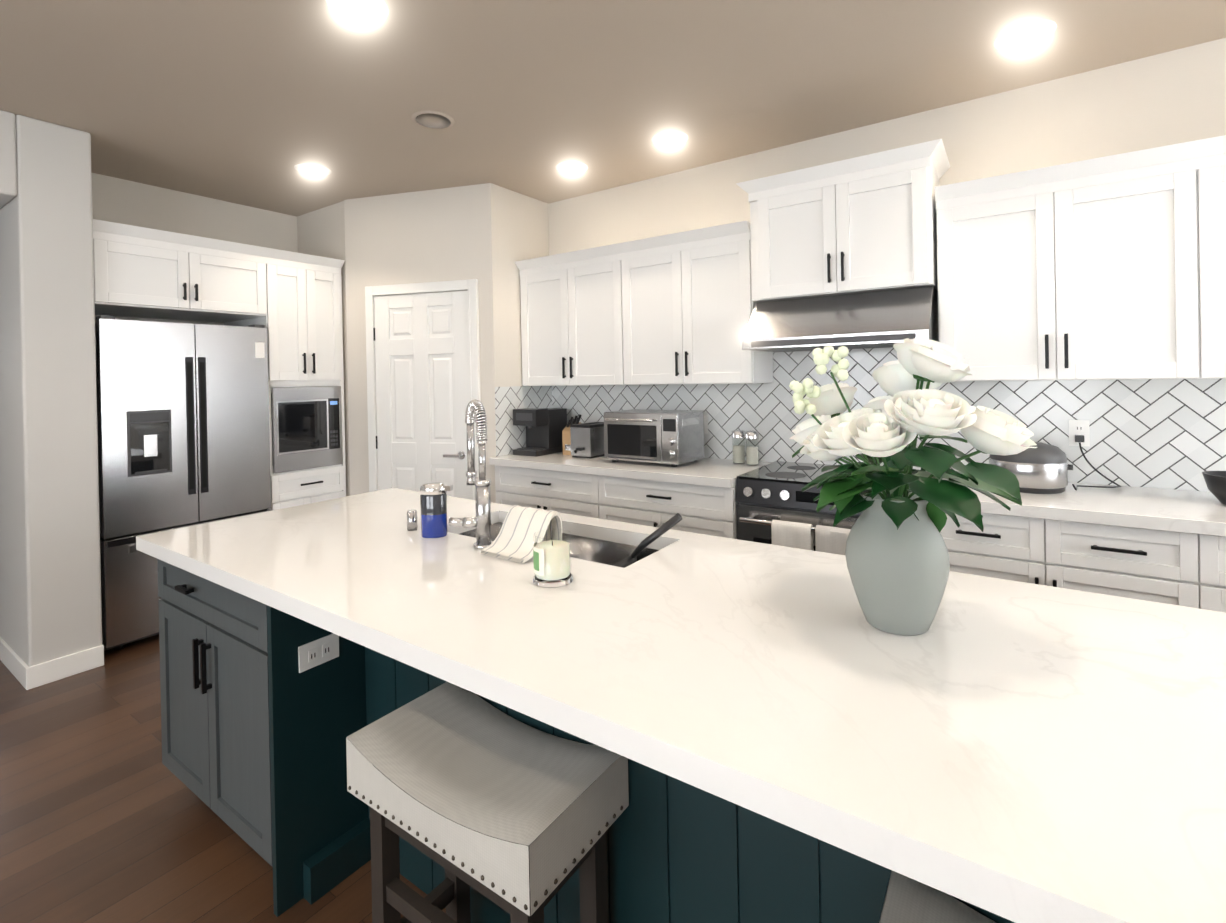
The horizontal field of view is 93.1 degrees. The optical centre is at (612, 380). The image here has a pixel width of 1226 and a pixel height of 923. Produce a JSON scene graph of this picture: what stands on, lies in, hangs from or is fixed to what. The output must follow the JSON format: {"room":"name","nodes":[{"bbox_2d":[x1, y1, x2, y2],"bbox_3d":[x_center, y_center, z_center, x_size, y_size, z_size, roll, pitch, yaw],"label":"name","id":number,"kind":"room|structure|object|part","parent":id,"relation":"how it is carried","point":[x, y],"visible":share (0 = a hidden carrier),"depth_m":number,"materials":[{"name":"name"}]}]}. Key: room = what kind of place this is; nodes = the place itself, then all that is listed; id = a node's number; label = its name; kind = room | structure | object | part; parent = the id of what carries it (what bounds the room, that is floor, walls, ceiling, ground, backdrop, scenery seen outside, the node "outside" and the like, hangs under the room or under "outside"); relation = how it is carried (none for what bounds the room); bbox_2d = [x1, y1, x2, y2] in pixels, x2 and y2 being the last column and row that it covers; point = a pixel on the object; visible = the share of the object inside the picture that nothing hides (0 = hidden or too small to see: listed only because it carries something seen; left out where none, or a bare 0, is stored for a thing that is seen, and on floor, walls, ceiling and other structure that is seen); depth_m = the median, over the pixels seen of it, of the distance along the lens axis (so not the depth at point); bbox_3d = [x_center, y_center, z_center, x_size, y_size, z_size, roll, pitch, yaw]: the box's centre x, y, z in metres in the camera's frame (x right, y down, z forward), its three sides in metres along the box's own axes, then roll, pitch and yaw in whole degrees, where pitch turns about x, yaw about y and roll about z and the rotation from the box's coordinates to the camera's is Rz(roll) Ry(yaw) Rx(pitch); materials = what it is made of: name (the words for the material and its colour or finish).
{"room":"kitchen","nodes":[
{"label":"kitchen","id":0,"kind":"room"},
{"bbox_2d":[0,110,16,208],"bbox_3d":[-4.146,-1.044,1.505,0.724,0.396,3.561,-1,0,35],"label":"wall","id":1,"kind":"structure","parent":0,"point":[8,174],"depth_m":2.74,"materials":[{"name":"grey paint"}]},
{"bbox_2d":[0,115,101,666],"bbox_3d":[-3.036,0.103,3.089,0.724,2.746,0.274,-1,0,35],"label":"wall","id":2,"kind":"structure","parent":0,"point":[50,588],"depth_m":2.88,"materials":[{"name":"grey paint"}]},
{"bbox_2d":[0,637,33,689],"bbox_3d":[-3.086,1.425,2.972,0.738,0.105,0.014,-1,0,35],"label":"baseboard","id":3,"kind":"structure","parent":2,"relation":"attached to","point":[27,677],"depth_m":2.86,"materials":[{"name":"white wood"}]},
{"bbox_2d":[92,173,297,324],"bbox_3d":[-2.870,0.096,4.055,0.100,2.746,1.505,-1,0,35],"label":"wall","id":4,"kind":"structure","parent":0,"point":[121,201],"depth_m":3.95,"materials":[{"name":"paint"}]},
{"bbox_2d":[93,227,264,322],"bbox_3d":[-2.748,-0.598,3.585,0.646,0.380,0.860,-1,0,35],"label":"upper cabinet","id":5,"kind":"object","parent":4,"relation":"attached to","point":[136,276],"depth_m":3.37,"materials":[{"name":"white wood"}]},
{"bbox_2d":[224,255,343,390],"bbox_3d":[-2.355,-0.375,4.150,0.646,0.844,0.503,-1,0,35],"label":"upper cabinet","id":6,"kind":"object","parent":4,"relation":"attached to","point":[291,301],"depth_m":3.94,"materials":[{"name":"white wood"}]},
{"bbox_2d":[271,386,342,472],"bbox_3d":[-2.330,0.327,4.145,0.622,0.557,0.464,-1,0,35],"label":"microwave","id":7,"kind":"object","parent":6,"relation":"in","point":[306,427],"visible":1,"depth_m":3.95,"materials":[{"name":"grey metal"}]},
{"bbox_2d":[0,634,445,922],"bbox_3d":[-1.405,1.482,1.267,9.100,0.060,6.607,-1,0,35],"label":"floor","id":8,"kind":"structure","parent":0,"point":[107,815],"depth_m":1.89,"materials":[{"name":"brown wood"}]},
{"bbox_2d":[95,315,270,650],"bbox_3d":[-2.698,0.561,3.571,0.660,1.813,0.834,-1,0,35],"label":"fridge","id":9,"kind":"object","parent":8,"relation":"on","point":[183,432],"visible":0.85,"depth_m":3.28,"materials":[{"name":"grey metal"}]},
{"bbox_2d":[268,459,345,510],"bbox_3d":[-2.328,1.033,4.156,0.646,0.850,0.503,-1,0,35],"label":"base cabinet","id":10,"kind":"object","parent":8,"relation":"on","point":[311,485],"depth_m":3.95,"materials":[{"name":"white wood"}]},
{"bbox_2d":[346,682,628,922],"bbox_3d":[-0.271,1.102,1.246,0.550,0.656,0.311,-1,0,35],"label":"stool","id":11,"kind":"object","parent":8,"relation":"on","point":[515,819],"visible":1,"depth_m":1.19,"materials":[{"name":"fabric"}]},
{"bbox_2d":[489,464,604,518],"bbox_3d":[-0.237,0.981,3.844,0.917,0.875,0.617,-1,0,35],"label":"base cabinet","id":12,"kind":"object","parent":8,"relation":"on","point":[561,492],"depth_m":3.56,"materials":[{"name":"white wood"}]},
{"bbox_2d":[143,552,999,922],"bbox_3d":[0.085,0.985,1.408,3.415,0.875,0.936,-1,0,35],"label":"kitchen island","id":13,"kind":"object","parent":8,"relation":"on","point":[260,706],"depth_m":1.60,"materials":[{"name":"wood"}]},
{"bbox_2d":[136,488,1225,922],"bbox_3d":[0.086,0.490,1.409,3.480,0.114,1.000,-1,0,35],"label":"island countertop","id":14,"kind":"structure","parent":13,"relation":"on","point":[1037,753],"depth_m":0.96,"materials":[{"name":"white stone"}]},
{"bbox_3d":[-0.691,0.480,2.000,0.034,0.068,0.034,-1,0,35],"label":"air switch button","id":15,"kind":"part","parent":14,"relation":"part of","materials":[{"name":"silver metal"}]},
{"bbox_2d":[420,482,452,537],"bbox_3d":[-0.583,0.424,1.913,0.102,0.176,0.078,-1,0,35],"label":"soap dispenser","id":16,"kind":"object","parent":14,"relation":"on","point":[433,501],"visible":1,"depth_m":1.89,"materials":[{"name":"blue"}]},
{"bbox_2d":[448,400,492,548],"bbox_3d":[-0.441,0.285,1.808,0.157,0.449,0.142,-1,0,35],"label":"faucet","id":17,"kind":"object","parent":14,"relation":"on","point":[480,522],"visible":0.98,"depth_m":1.77,"materials":[{"name":"silver metal"}]},
{"bbox_2d":[480,505,561,562],"bbox_3d":[-0.270,0.527,1.721,0.190,0.281,0.170,-1,0,35],"label":"towel","id":18,"kind":"object","parent":14,"relation":"on","point":[515,540],"visible":0.58,"depth_m":1.71,"materials":[{"name":"white fabric"}]},
{"bbox_2d":[533,529,572,586],"bbox_3d":[-0.153,0.447,1.469,0.100,0.118,0.100,-1,0,35],"label":"candle","id":19,"kind":"object","parent":14,"relation":"on","point":[551,560],"visible":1,"depth_m":1.43,"materials":[{"name":"white wax"}]},
{"bbox_2d":[460,520,655,561],"bbox_3d":[-0.206,0.650,1.916,0.816,0.222,0.336,-1,0,35],"label":"sink","id":20,"kind":"object","parent":14,"relation":"in","point":[581,544],"depth_m":2.02,"materials":[{"name":"silver metal"}]},
{"bbox_2d":[612,513,681,567],"bbox_3d":[-0.112,0.580,1.887,0.698,0.352,0.270,-1,0,35],"label":"pan","id":21,"kind":"object","parent":20,"relation":"in","point":[674,520],"visible":0.1,"depth_m":1.76,"materials":[{"name":"black metal"}]},
{"bbox_2d":[789,338,1036,634],"bbox_3d":[0.568,0.204,1.158,0.451,0.578,0.428,-1,0,35],"label":"vase","id":22,"kind":"object","parent":14,"relation":"on","point":[897,558],"visible":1,"depth_m":1.10,"materials":[{"name":"grey ceramic"}]},
{"bbox_2d":[605,476,737,538],"bbox_3d":[0.417,0.970,3.393,0.886,0.875,0.617,-1,0,35],"label":"base cabinet","id":23,"kind":"object","parent":8,"relation":"on","point":[698,495],"depth_m":3.08,"materials":[{"name":"white wood"}]},
{"bbox_2d":[489,452,771,487],"bbox_3d":[0.064,0.516,3.606,1.696,0.045,0.641,-1,0,35],"label":"countertop","id":24,"kind":"structure","parent":23,"relation":"on","point":[707,472],"depth_m":3.31,"materials":[{"name":"white stone"}]},
{"bbox_2d":[513,408,566,456],"bbox_3d":[-0.504,0.347,4.029,0.210,0.310,0.330,-1,0,35],"label":"coffee maker","id":25,"kind":"object","parent":24,"relation":"on","point":[545,427],"visible":0.94,"depth_m":3.96,"materials":[{"name":"black plastic"}]},
{"bbox_2d":[562,414,581,454],"bbox_3d":[-0.252,0.364,3.952,0.100,0.267,0.171,-1,0,35],"label":"knife block","id":26,"kind":"object","parent":24,"relation":"on","point":[566,437],"visible":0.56,"depth_m":3.90,"materials":[{"name":"brown wood"}]},
{"bbox_2d":[570,422,604,458],"bbox_3d":[-0.138,0.390,3.826,0.160,0.212,0.290,-1,0,35],"label":"toaster","id":27,"kind":"object","parent":24,"relation":"on","point":[587,440],"visible":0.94,"depth_m":3.73,"materials":[{"name":"silver metal"}]},
{"bbox_2d":[604,409,703,466],"bbox_3d":[0.236,0.339,3.493,0.506,0.303,0.373,-1,0,35],"label":"toaster oven","id":28,"kind":"object","parent":24,"relation":"on","point":[674,438],"visible":1,"depth_m":3.36,"materials":[{"name":"silver metal"}]},
{"bbox_2d":[732,430,758,465],"bbox_3d":[0.763,0.385,3.345,0.078,0.190,0.170,-1,0,-43],"label":"canisters","id":29,"kind":"object","parent":24,"relation":"on","point":[752,455],"visible":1,"depth_m":3.34,"materials":[{"name":"clear glass"}]},
{"bbox_2d":[735,461,909,555],"bbox_3d":[1.093,0.918,2.878,0.800,0.898,0.696,-1,0,35],"label":"range","id":30,"kind":"object","parent":8,"relation":"on","point":[775,505],"visible":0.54,"depth_m":2.75,"materials":[{"name":"grey metal"}]},
{"bbox_2d":[879,871,995,922],"bbox_3d":[0.593,1.088,0.650,0.550,0.656,0.311,-1,0,35],"label":"stool","id":31,"kind":"object","parent":8,"relation":"on","point":[908,900],"visible":0.83,"depth_m":0.85,"materials":[{"name":"fabric"}]},
{"bbox_2d":[940,513,1225,612],"bbox_3d":[1.820,0.947,2.426,0.896,0.875,0.617,-1,0,35],"label":"base cabinet","id":32,"kind":"object","parent":8,"relation":"on","point":[1165,546],"depth_m":2.10,"materials":[{"name":"white wood"}]},
{"bbox_2d":[942,478,1225,537],"bbox_3d":[2.191,0.481,2.140,1.844,0.045,0.641,-1,0,35],"label":"countertop","id":33,"kind":"structure","parent":32,"relation":"on","point":[1133,508],"depth_m":2.15,"materials":[{"name":"white stone"}]},
{"bbox_2d":[989,442,1072,493],"bbox_3d":[1.783,0.363,2.484,0.293,0.202,0.254,-1,0,35],"label":"rice cooker","id":34,"kind":"object","parent":33,"relation":"on","point":[1042,468],"visible":0.62,"depth_m":2.38,"materials":[{"name":"silver metal"}]},
{"bbox_2d":[1202,471,1225,504],"bbox_3d":[2.294,0.401,2.120,0.200,0.110,0.200,-1,0,35],"label":"bowl","id":35,"kind":"object","parent":33,"relation":"on","point":[1215,481],"visible":1,"depth_m":2.13,"materials":[{"name":"black"}]},
{"bbox_2d":[297,201,349,496],"bbox_3d":[-2.148,0.080,4.416,0.680,2.746,0.100,-1,0,35],"label":"wall","id":36,"kind":"structure","parent":0,"point":[321,232],"depth_m":4.27,"materials":[{"name":"paint"}]},
{"bbox_2d":[344,183,495,502],"bbox_3d":[-1.333,0.066,4.073,1.150,2.746,0.100,-1,0,15],"label":"wall","id":37,"kind":"structure","parent":0,"point":[438,235],"depth_m":4.03,"materials":[{"name":"paint"}]},
{"bbox_2d":[365,279,480,499],"bbox_3d":[-1.306,0.385,3.998,0.824,2.108,0.320,-1,0,35],"label":"pantry door","id":38,"kind":"structure","parent":37,"relation":"in","point":[423,367],"depth_m":3.99,"materials":[{"name":"white wood"}]},
{"bbox_2d":[491,183,548,429],"bbox_3d":[-0.665,0.052,4.146,0.100,2.746,0.585,-1,0,35],"label":"wall","id":39,"kind":"structure","parent":0,"point":[519,226],"depth_m":4.01,"materials":[{"name":"paint"}]},
{"bbox_2d":[495,386,551,456],"bbox_3d":[-0.618,0.282,4.115,0.007,0.485,0.576,-1,0,35],"label":"wall tiles","id":40,"kind":"structure","parent":39,"relation":"attached to","point":[510,437],"depth_m":4.00,"materials":[{"name":"white tile"}]},
{"bbox_2d":[0,0,1225,216],"bbox_3d":[-1.459,-1.323,1.255,9.100,0.060,6.607,-1,0,35],"label":"ceiling","id":41,"kind":"structure","parent":0,"point":[248,102],"depth_m":2.53,"materials":[{"name":"paint"}]},
{"bbox_2d":[294,164,330,175],"bbox_3d":[-1.843,-1.289,3.569,0.204,0.012,0.204,-1,0,35],"label":"recessed light","id":42,"kind":"object","parent":41,"relation":"in","point":[313,169],"visible":1,"depth_m":3.55,"materials":[{"name":"white"}]},
{"bbox_2d":[325,0,388,23],"bbox_3d":[-0.891,-1.301,2.026,0.204,0.012,0.204,-1,0,35],"label":"recessed light","id":43,"kind":"object","parent":41,"relation":"in","point":[364,11],"visible":1,"depth_m":2.03,"materials":[{"name":"white"}]},
{"bbox_2d":[411,111,453,128],"bbox_3d":[-0.905,-1.308,2.922,0.208,0.006,0.208,-1,0,35],"label":"ceiling speaker","id":44,"kind":"object","parent":41,"relation":"attached to","point":[433,119],"visible":1,"depth_m":2.91,"materials":[{"name":"beige plastic"}]},
{"bbox_2d":[555,161,587,173],"bbox_3d":[-0.256,-1.320,3.617,0.204,0.012,0.204,-1,0,35],"label":"recessed light","id":45,"kind":"object","parent":41,"relation":"in","point":[571,167],"visible":1,"depth_m":3.59,"materials":[{"name":"white"}]},
{"bbox_2d":[651,131,687,146],"bbox_3d":[0.314,-1.329,3.211,0.204,0.012,0.204,-1,0,35],"label":"recessed light","id":46,"kind":"object","parent":41,"relation":"in","point":[669,138],"visible":1,"depth_m":3.19,"materials":[{"name":"white"}]},
{"bbox_2d":[993,20,1056,50],"bbox_3d":[1.620,-1.351,2.287,0.204,0.012,0.204,-1,0,35],"label":"recessed light","id":47,"kind":"object","parent":41,"relation":"in","point":[1026,35],"visible":1,"depth_m":2.27,"materials":[{"name":"white"}]},
{"bbox_2d":[548,38,1225,255],"bbox_3d":[1.754,0.011,2.895,5.506,2.746,0.100,-1,0,35],"label":"wall","id":48,"kind":"structure","parent":0,"point":[1177,96],"depth_m":2.78,"materials":[{"name":"paint"}]},
{"bbox_2d":[518,247,630,385],"bbox_3d":[-0.179,-0.376,3.957,0.921,0.815,0.327,-1,0,35],"label":"upper cabinet","id":49,"kind":"object","parent":48,"relation":"attached to","point":[576,313],"depth_m":3.80,"materials":[{"name":"white wood"}]},
{"bbox_2d":[631,231,772,384],"bbox_3d":[0.466,-0.387,3.512,0.900,0.815,0.327,-1,0,35],"label":"upper cabinet","id":50,"kind":"object","parent":48,"relation":"attached to","point":[691,313],"depth_m":3.33,"materials":[{"name":"white wood"}]},
{"bbox_2d":[743,151,942,302],"bbox_3d":[1.177,-0.713,2.986,0.850,0.566,0.377,-1,0,35],"label":"upper cabinet","id":51,"kind":"object","parent":48,"relation":"attached to","point":[871,228],"depth_m":2.80,"materials":[{"name":"white wood"}]},
{"bbox_2d":[742,286,938,351],"bbox_3d":[1.145,-0.296,2.934,0.845,0.262,0.496,-1,0,35],"label":"range hood","id":52,"kind":"object","parent":51,"relation":"attached to","point":[883,319],"visible":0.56,"depth_m":2.77,"materials":[{"name":"silver metal"}]},
{"bbox_2d":[552,347,1225,491],"bbox_3d":[1.726,0.124,2.851,5.306,0.720,0.007,-1,0,35],"label":"wall tiles","id":53,"kind":"structure","parent":48,"relation":"attached to","point":[1161,433],"depth_m":2.68,"materials":[{"name":"white tile"}]},
{"bbox_2d":[704,415,707,433],"bbox_3d":[0.562,0.276,3.647,0.072,0.116,0.007,-1,0,35],"label":"outlet","id":54,"kind":"object","parent":53,"relation":"attached to","point":[705,424],"visible":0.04,"depth_m":3.63,"materials":[{"name":"white plastic"}]},
{"bbox_2d":[1069,420,1120,489],"bbox_3d":[2.054,0.318,2.471,0.177,0.279,0.252,-1,0,35],"label":"outlet","id":55,"kind":"object","parent":53,"relation":"attached to","point":[1079,433],"visible":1,"depth_m":2.58,"materials":[{"name":"white plastic"}]},
{"bbox_2d":[934,147,1225,380],"bbox_3d":[1.933,-0.411,2.501,0.911,0.815,0.327,-1,0,35],"label":"upper cabinet","id":56,"kind":"object","parent":48,"relation":"attached to","point":[1112,267],"depth_m":2.32,"materials":[{"name":"white wood"}]}
]}

